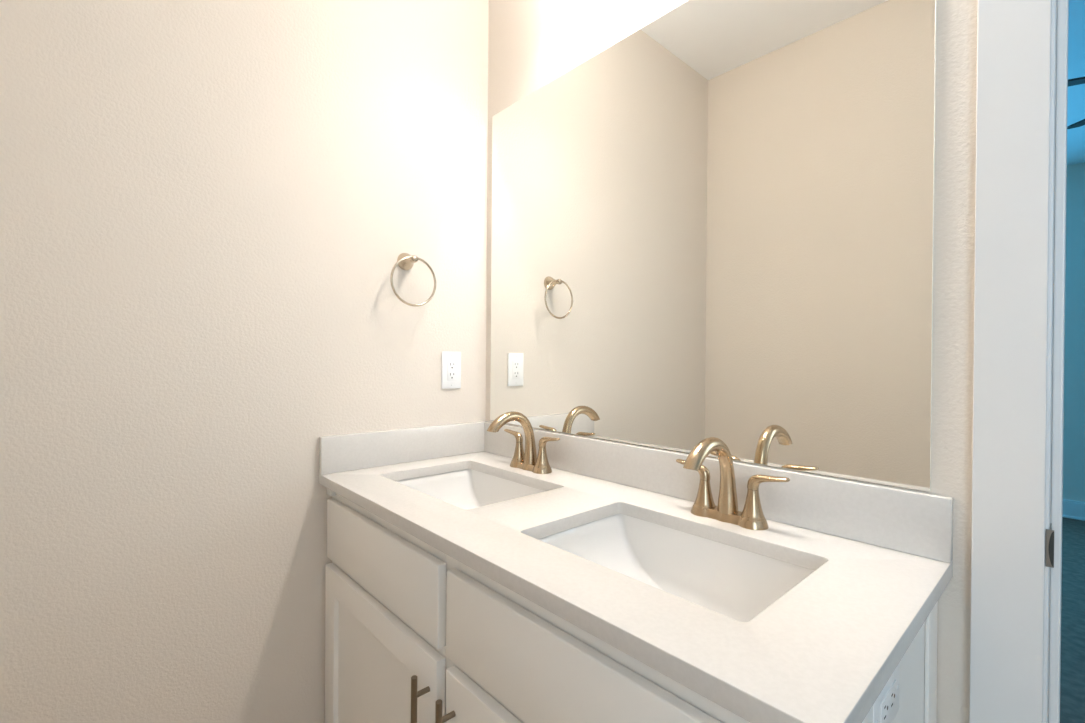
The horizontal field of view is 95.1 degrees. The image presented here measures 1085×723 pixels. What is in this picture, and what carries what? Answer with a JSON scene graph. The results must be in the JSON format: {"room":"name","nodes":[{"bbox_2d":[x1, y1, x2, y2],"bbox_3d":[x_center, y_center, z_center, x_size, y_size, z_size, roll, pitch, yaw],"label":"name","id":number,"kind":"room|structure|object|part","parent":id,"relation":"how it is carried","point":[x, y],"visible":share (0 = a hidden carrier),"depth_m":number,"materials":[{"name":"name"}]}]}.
{"room":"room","nodes":[
{"label":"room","id":0,"kind":"room"},
{"bbox_2d":[0,0,488,722],"bbox_3d":[-0.832,-0.183,1.230,1.615,2.738,0.120,0,0,-42],"label":"wall","id":1,"kind":"structure","parent":0,"point":[209,208],"depth_m":1.18,"materials":[{"name":"beige paint"}]},
{"bbox_2d":[390,253,435,306],"bbox_3d":[-0.399,-0.248,1.498,0.149,0.168,0.068,0,0,-42],"label":"towel ring","id":2,"kind":"object","parent":1,"relation":"attached to","point":[405,261],"visible":1,"depth_m":1.50,"materials":[{"name":"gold metal"}]},
{"bbox_3d":[-0.399,-0.306,1.498,0.054,0.054,0.068,0,0,-42],"label":"mounting post","id":3,"kind":"part","parent":2,"relation":"part of","materials":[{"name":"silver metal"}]},
{"bbox_2d":[441,352,460,388],"bbox_3d":[-0.299,0.029,1.633,0.073,0.121,0.008,0,0,-42],"label":"electrical outlet","id":4,"kind":"object","parent":1,"relation":"attached to","point":[451,361],"visible":1,"depth_m":1.63,"materials":[{"name":"white plastic"}]},
{"bbox_2d":[447,360,455,380],"bbox_3d":[-0.298,0.029,1.632,0.033,0.067,0.002,0,0,-42],"label":"receptacle","id":5,"kind":"object","parent":4,"relation":"attached to","point":[451,364],"depth_m":1.63,"materials":[{"name":"white plastic"}]},
{"bbox_2d":[486,0,977,722],"bbox_3d":[0.962,-0.166,0.554,0.118,2.738,3.540,0,0,-42],"label":"wall","id":6,"kind":"structure","parent":0,"point":[532,43],"depth_m":0.81,"materials":[{"name":"beige paint"}]},
{"bbox_2d":[490,0,935,491],"bbox_3d":[0.234,-0.313,1.259,0.005,1.044,1.208,0,0,-42],"label":"wall mirror","id":7,"kind":"object","parent":6,"relation":"attached to","point":[718,222],"visible":1,"depth_m":1.06,"materials":[{"name":"silver mirror"}]},
{"bbox_2d":[484,421,952,562],"bbox_3d":[0.229,0.263,1.250,0.019,0.102,1.250,0,0,-42],"label":"backsplash","id":8,"kind":"structure","parent":6,"relation":"attached to","point":[907,521],"depth_m":0.96,"materials":[{"name":"white stone"}]},
{"bbox_2d":[969,0,1068,722],"bbox_3d":[1.033,0.132,0.475,0.152,2.143,0.929,0,0,-42],"label":"door frame","id":9,"kind":"structure","parent":6,"relation":"in","point":[1022,45],"depth_m":0.73,"materials":[{"name":"white paint"}]},
{"bbox_3d":[0.743,0.269,0.726,0.038,0.057,0.009,0,0,-42],"label":"plate","id":10,"kind":"part","parent":9,"relation":"part of","materials":[{"name":"silver metal"}]},
{"bbox_2d":[1060,517,1084,722],"bbox_3d":[2.494,1.257,2.312,4.641,0.100,6.200,0,0,-42],"label":"floor","id":11,"kind":"structure","parent":0,"point":[1072,672],"depth_m":2.29,"materials":[{"name":"carpet"}]},
{"bbox_2d":[1063,162,1084,501],"bbox_3d":[4.179,-0.155,3.839,0.100,2.738,6.200,0,0,-42],"label":"wall","id":12,"kind":"structure","parent":0,"point":[1074,348],"depth_m":3.84,"materials":[{"name":"beige paint"}]},
{"bbox_2d":[1062,499,1084,520],"bbox_3d":[4.123,1.143,3.803,0.024,0.140,6.000,0,0,-42],"label":"baseboard","id":13,"kind":"structure","parent":12,"relation":"attached to","point":[1072,509],"depth_m":3.83,"materials":[{"name":"white paint"}]},
{"bbox_2d":[1067,0,1084,165],"bbox_3d":[2.537,-1.581,2.320,4.582,0.100,6.200,0,0,-42],"label":"ceiling","id":14,"kind":"structure","parent":0,"point":[1076,23],"depth_m":2.75,"materials":[{"name":"white paint"}]},
{"bbox_2d":[1067,76,1084,128],"bbox_3d":[2.773,-1.339,1.915,1.315,0.374,1.270,0,0,-42],"label":"ceiling fan","id":15,"kind":"object","parent":14,"relation":"hanging from","point":[1081,80],"visible":0.47,"depth_m":2.18,"materials":[{"name":"black"}]},
{"bbox_3d":[2.756,-1.211,2.290,0.127,0.037,0.570,0,0,-2],"label":"blade","id":16,"kind":"part","parent":15,"relation":"part of","materials":[{"name":"black"}]},
{"bbox_3d":[2.440,-1.212,2.089,0.570,0.037,0.127,1,0,28],"label":"blade","id":17,"kind":"part","parent":15,"relation":"part of","materials":[{"name":"black"}]},
{"bbox_3d":[0.334,1.250,-0.005,1.674,0.100,3.540,0,0,-42],"label":"floor","id":18,"kind":"structure","parent":0,"visible":0},
{"bbox_2d":[325,488,937,722],"bbox_3d":[0.005,0.767,1.075,0.579,0.852,1.250,0,0,-42],"label":"bathroom vanity","id":19,"kind":"object","parent":18,"relation":"on","point":[414,633],"visible":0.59,"depth_m":0.86,"materials":[{"name":"white paint"}]},
{"bbox_3d":[-0.390,0.815,1.145,0.019,0.519,0.586,0,0,-42],"label":"cabinet door","id":20,"kind":"part","parent":19,"relation":"part of","materials":[{"name":"white paint"}]},
{"bbox_3d":[-0.382,0.454,1.139,0.019,0.158,0.579,0,0,-42],"label":"drawer","id":21,"kind":"part","parent":19,"relation":"part of","materials":[{"name":"white paint"}]},
{"bbox_3d":[-0.229,0.670,0.929,0.037,0.170,0.012,0,0,-42],"label":"bar pull","id":22,"kind":"part","parent":19,"relation":"part of","materials":[{"name":"brown metal"}]},
{"bbox_3d":[-0.170,0.670,0.865,0.037,0.170,0.012,0,0,-42],"label":"bar pull","id":23,"kind":"part","parent":19,"relation":"part of","materials":[{"name":"brown metal"}]},
{"bbox_3d":[0.033,0.820,0.684,0.019,0.519,0.604,0,0,-42],"label":"cabinet door","id":24,"kind":"part","parent":19,"relation":"part of","materials":[{"name":"white paint"}]},
{"bbox_3d":[-0.158,0.716,0.924,0.017,0.752,1.248,0,0,-42],"label":"frame","id":25,"kind":"part","parent":19,"relation":"part of","materials":[{"name":"white paint"}]},
{"bbox_3d":[0.036,0.459,0.682,0.019,0.158,0.604,0,0,-42],"label":"drawer","id":26,"kind":"part","parent":19,"relation":"part of","materials":[{"name":"white paint"}]},
{"bbox_2d":[319,421,952,722],"bbox_3d":[0.024,0.276,1.076,0.558,0.129,1.270,0,0,-42],"label":"countertop","id":27,"kind":"structure","parent":19,"relation":"on","point":[880,557],"depth_m":0.82,"materials":[{"name":"white stone"}]},
{"bbox_2d":[396,469,544,509],"bbox_3d":[-0.195,0.414,1.299,0.341,0.153,0.475,0,0,-42],"label":"undermount sink","id":28,"kind":"object","parent":27,"relation":"in","point":[466,489],"visible":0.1,"depth_m":1.48,"materials":[{"name":"white ceramic"}]},
{"bbox_2d":[487,411,559,473],"bbox_3d":[-0.040,0.225,1.413,0.194,0.171,0.201,0,0,11],"label":"bathroom faucet","id":29,"kind":"object","parent":27,"relation":"on","point":[528,460],"visible":1,"depth_m":1.41,"materials":[{"name":"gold metal"}]},
{"bbox_3d":[-0.084,0.218,1.394,0.174,0.156,0.040,0,0,-42],"label":"spout","id":30,"kind":"part","parent":29,"relation":"part of","materials":[{"name":"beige metal"}]},
{"bbox_3d":[-0.088,0.223,1.497,0.021,0.033,0.078,0,0,-42],"label":"lever","id":31,"kind":"part","parent":29,"relation":"part of","materials":[{"name":"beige metal"}]},
{"bbox_3d":[-0.069,0.267,1.477,0.044,0.056,0.044,0,0,-42],"label":"handle","id":32,"kind":"part","parent":29,"relation":"part of","materials":[{"name":"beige metal"}]},
{"bbox_3d":[-0.035,0.302,1.439,0.056,0.016,0.158,0,0,-42],"label":"plate","id":33,"kind":"part","parent":29,"relation":"part of","materials":[{"name":"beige metal"}]},
{"bbox_3d":[-0.001,0.268,1.402,0.044,0.056,0.044,0,0,-42],"label":"handle","id":34,"kind":"part","parent":29,"relation":"part of","materials":[{"name":"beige metal"}]},
{"bbox_3d":[0.019,0.224,1.381,0.021,0.033,0.078,0,0,-42],"label":"lever","id":35,"kind":"part","parent":29,"relation":"part of","materials":[{"name":"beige metal"}]},
{"bbox_2d":[538,514,813,621],"bbox_3d":[0.209,0.419,0.859,0.341,0.153,0.475,0,0,-42],"label":"undermount sink","id":36,"kind":"object","parent":27,"relation":"in","point":[738,584],"visible":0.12,"depth_m":0.99,"materials":[{"name":"white ceramic"}]},
{"bbox_2d":[676,437,789,529],"bbox_3d":[0.367,0.231,0.969,0.194,0.171,0.201,0,0,11],"label":"bathroom faucet","id":37,"kind":"object","parent":27,"relation":"on","point":[752,517],"visible":1,"depth_m":0.97,"materials":[{"name":"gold metal"}]},
{"bbox_3d":[0.319,0.228,1.053,0.021,0.033,0.078,0,0,-42],"label":"lever","id":38,"kind":"part","parent":37,"relation":"part of","materials":[{"name":"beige metal"}]},
{"bbox_3d":[0.337,0.272,1.033,0.044,0.056,0.044,0,0,-42],"label":"handle","id":39,"kind":"part","parent":37,"relation":"part of","materials":[{"name":"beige metal"}]},
{"bbox_3d":[0.323,0.223,0.950,0.174,0.156,0.040,0,0,-42],"label":"spout","id":40,"kind":"part","parent":37,"relation":"part of","materials":[{"name":"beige metal"}]},
{"bbox_3d":[0.371,0.307,0.995,0.056,0.016,0.158,0,0,-42],"label":"plate","id":41,"kind":"part","parent":37,"relation":"part of","materials":[{"name":"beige metal"}]},
{"bbox_3d":[0.406,0.273,0.958,0.044,0.056,0.044,0,0,-42],"label":"handle","id":42,"kind":"part","parent":37,"relation":"part of","materials":[{"name":"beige metal"}]},
{"bbox_3d":[0.425,0.230,0.937,0.021,0.033,0.078,0,0,-42],"label":"lever","id":43,"kind":"part","parent":37,"relation":"part of","materials":[{"name":"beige metal"}]},
{"bbox_2d":[873,662,899,722],"bbox_3d":[0.431,0.429,0.624,0.121,0.073,0.008,0,0,-42],"label":"electrical outlet","id":44,"kind":"object","parent":19,"relation":"attached to","point":[886,706],"visible":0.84,"depth_m":0.62,"materials":[{"name":"white plastic"}]},
{"bbox_2d":[880,680,895,722],"bbox_3d":[0.433,0.429,0.622,0.067,0.033,0.002,0,0,-42],"label":"receptacle","id":45,"kind":"object","parent":44,"relation":"attached to","point":[888,694],"depth_m":0.62,"materials":[{"name":"white plastic"}]},
{"bbox_3d":[0.454,0.722,0.642,0.502,0.752,0.005,0,0,-42],"label":"panel frame","id":46,"kind":"part","parent":19,"relation":"part of","materials":[{"name":"white paint"}]}
]}

